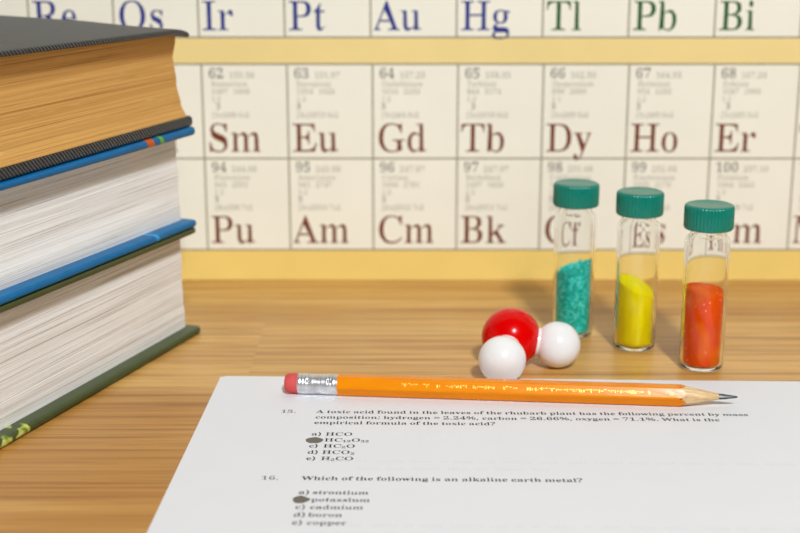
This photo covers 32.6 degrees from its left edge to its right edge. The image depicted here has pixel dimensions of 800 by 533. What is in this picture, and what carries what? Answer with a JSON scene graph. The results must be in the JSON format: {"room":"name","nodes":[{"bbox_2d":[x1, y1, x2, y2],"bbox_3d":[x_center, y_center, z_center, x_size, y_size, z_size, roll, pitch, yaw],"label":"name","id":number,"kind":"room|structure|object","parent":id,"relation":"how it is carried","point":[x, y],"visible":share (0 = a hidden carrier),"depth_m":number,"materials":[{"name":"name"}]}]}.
{"room":"science classroom","nodes":[
{"label":"science classroom","id":0,"kind":"room"},
{"bbox_3d":[0.000,1.013,-0.168,3.200,0.050,2.368,0,14,0],"label":"floor","id":1,"kind":"structure","parent":0,"visible":0},
{"bbox_2d":[0,280,799,532],"bbox_3d":[0.000,0.462,0.387,1.600,0.740,0.777,0,14,0],"label":"table","id":2,"kind":"object","parent":1,"relation":"on","point":[107,463],"visible":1,"depth_m":0.56,"materials":[{"name":"brown wood"}]},
{"bbox_2d":[0,227,199,448],"bbox_3d":[-0.223,0.027,0.489,0.196,0.050,0.270,5,15,20],"label":"closed book","id":3,"kind":"object","parent":2,"relation":"on","point":[63,342],"visible":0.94,"depth_m":0.51,"materials":[{"name":"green paper"}]},
{"bbox_2d":[0,126,195,304],"bbox_3d":[-0.222,-0.014,0.478,0.196,0.042,0.270,5,15,20],"label":"closed book","id":4,"kind":"object","parent":3,"relation":"on","point":[59,222],"visible":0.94,"depth_m":0.50,"materials":[{"name":"white paper"}]},
{"bbox_2d":[0,15,192,180],"bbox_3d":[-0.212,-0.059,0.468,0.176,0.049,0.260,5,15,20],"label":"closed book","id":5,"kind":"object","parent":4,"relation":"on","point":[70,90],"visible":1,"depth_m":0.50,"materials":[{"name":"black paper"}]},
{"bbox_2d":[147,376,799,532],"bbox_3d":[0.040,0.079,0.389,0.226,0.001,0.286,0,15,2],"label":"paper","id":6,"kind":"object","parent":2,"relation":"on","point":[260,457],"visible":1,"depth_m":0.44,"materials":[{"name":"white paper"}]},
{"bbox_2d":[284,373,737,405],"bbox_3d":[0.040,0.045,0.503,0.166,0.008,0.008,1,15,5],"label":"pencil","id":7,"kind":"object","parent":6,"relation":"on","point":[654,394],"visible":1,"depth_m":0.50,"materials":[{"name":"yellow paint"}]},
{"bbox_2d":[478,308,580,378],"bbox_3d":[0.050,0.030,0.532,0.041,0.023,0.041,0,14,0],"label":"model","id":8,"kind":"object","parent":2,"relation":"on","point":[511,337],"visible":0.95,"depth_m":0.53},
{"bbox_2d":[552,179,599,337],"bbox_3d":[0.073,-0.003,0.575,0.019,0.066,0.019,-3,15,-11],"label":"vial","id":9,"kind":"object","parent":2,"relation":"on","point":[575,220],"visible":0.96,"depth_m":0.57,"materials":[{"name":"clear glass"}]},
{"bbox_2d":[613,187,663,351],"bbox_3d":[0.097,0.001,0.558,0.019,0.066,0.019,7,16,26],"label":"vial","id":10,"kind":"object","parent":2,"relation":"on","point":[638,231],"visible":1,"depth_m":0.55,"materials":[{"name":"clear glass"}]},
{"bbox_2d":[679,200,734,371],"bbox_3d":[0.119,0.008,0.533,0.019,0.066,0.019,-13,19,-40],"label":"vial","id":11,"kind":"object","parent":2,"relation":"on","point":[707,245],"visible":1,"depth_m":0.53,"materials":[{"name":"clear glass"}]},
{"bbox_3d":[0.000,-0.570,0.583,3.200,2.640,0.120,0,14,0],"label":"wall","id":12,"kind":"structure","parent":0,"visible":0},
{"bbox_2d":[0,0,799,279],"bbox_3d":[0.007,-0.087,0.646,0.551,0.192,0.001,0,14,0],"label":"chart","id":13,"kind":"object","parent":12,"relation":"attached to","point":[332,139],"visible":0.65,"depth_m":0.65,"materials":[{"name":"paper"}]},
{"bbox_2d":[211,72,253,118],"bbox_3d":[-0.079,-0.081,0.647,0.020,0.022,0.001,0,14,0],"label":"print","id":14,"kind":"object","parent":13,"relation":"attached to","point":[230,72],"depth_m":0.65},
{"bbox_2d":[215,166,256,210],"bbox_3d":[-0.079,-0.037,0.658,0.020,0.022,0.001,0,14,0],"label":"print","id":15,"kind":"object","parent":13,"relation":"attached to","point":[232,166],"depth_m":0.66},
{"bbox_2d":[297,72,339,118],"bbox_3d":[-0.039,-0.081,0.647,0.020,0.022,0.001,0,14,0],"label":"print","id":16,"kind":"object","parent":13,"relation":"attached to","point":[311,92],"depth_m":0.65},
{"bbox_2d":[298,166,339,210],"bbox_3d":[-0.039,-0.037,0.658,0.021,0.022,0.001,0,14,0],"label":"print","id":17,"kind":"object","parent":13,"relation":"attached to","point":[326,185],"depth_m":0.66},
{"bbox_2d":[382,166,424,210],"bbox_3d":[0.002,-0.037,0.658,0.020,0.022,0.001,0,14,0],"label":"print","id":18,"kind":"object","parent":13,"relation":"attached to","point":[400,166],"depth_m":0.66},
{"bbox_2d":[382,72,424,118],"bbox_3d":[0.002,-0.081,0.647,0.020,0.022,0.001,0,14,0],"label":"print","id":19,"kind":"object","parent":13,"relation":"attached to","point":[401,72],"depth_m":0.65},
{"bbox_2d":[466,166,508,210],"bbox_3d":[0.042,-0.037,0.658,0.020,0.022,0.001,0,14,0],"label":"print","id":20,"kind":"object","parent":13,"relation":"attached to","point":[472,185],"depth_m":0.66},
{"bbox_2d":[467,72,509,118],"bbox_3d":[0.042,-0.081,0.647,0.020,0.022,0.001,0,14,0],"label":"print","id":21,"kind":"object","parent":13,"relation":"attached to","point":[499,92],"depth_m":0.65},
{"bbox_2d":[549,166,592,210],"bbox_3d":[0.082,-0.037,0.658,0.020,0.022,0.001,0,14,0],"label":"print","id":22,"kind":"object","parent":13,"relation":"attached to","point":[568,166],"depth_m":0.66},
{"bbox_2d":[552,72,595,118],"bbox_3d":[0.082,-0.081,0.647,0.020,0.022,0.001,0,14,0],"label":"print","id":23,"kind":"object","parent":13,"relation":"attached to","point":[572,72],"depth_m":0.65},
{"bbox_2d":[634,166,675,209],"bbox_3d":[0.122,-0.037,0.658,0.020,0.022,0.001,0,14,0],"label":"print","id":24,"kind":"object","parent":13,"relation":"attached to","point":[652,166],"depth_m":0.66},
{"bbox_2d":[637,72,680,118],"bbox_3d":[0.122,-0.081,0.647,0.020,0.022,0.001,0,14,0],"label":"print","id":25,"kind":"object","parent":13,"relation":"attached to","point":[668,76],"depth_m":0.65},
{"bbox_2d":[717,166,767,209],"bbox_3d":[0.164,-0.037,0.658,0.024,0.022,0.001,0,14,0],"label":"print","id":26,"kind":"object","parent":13,"relation":"attached to","point":[749,185],"depth_m":0.66},
{"bbox_2d":[721,72,766,118],"bbox_3d":[0.162,-0.081,0.647,0.020,0.022,0.001,0,14,0],"label":"print","id":27,"kind":"object","parent":13,"relation":"attached to","point":[743,72],"depth_m":0.65}
]}

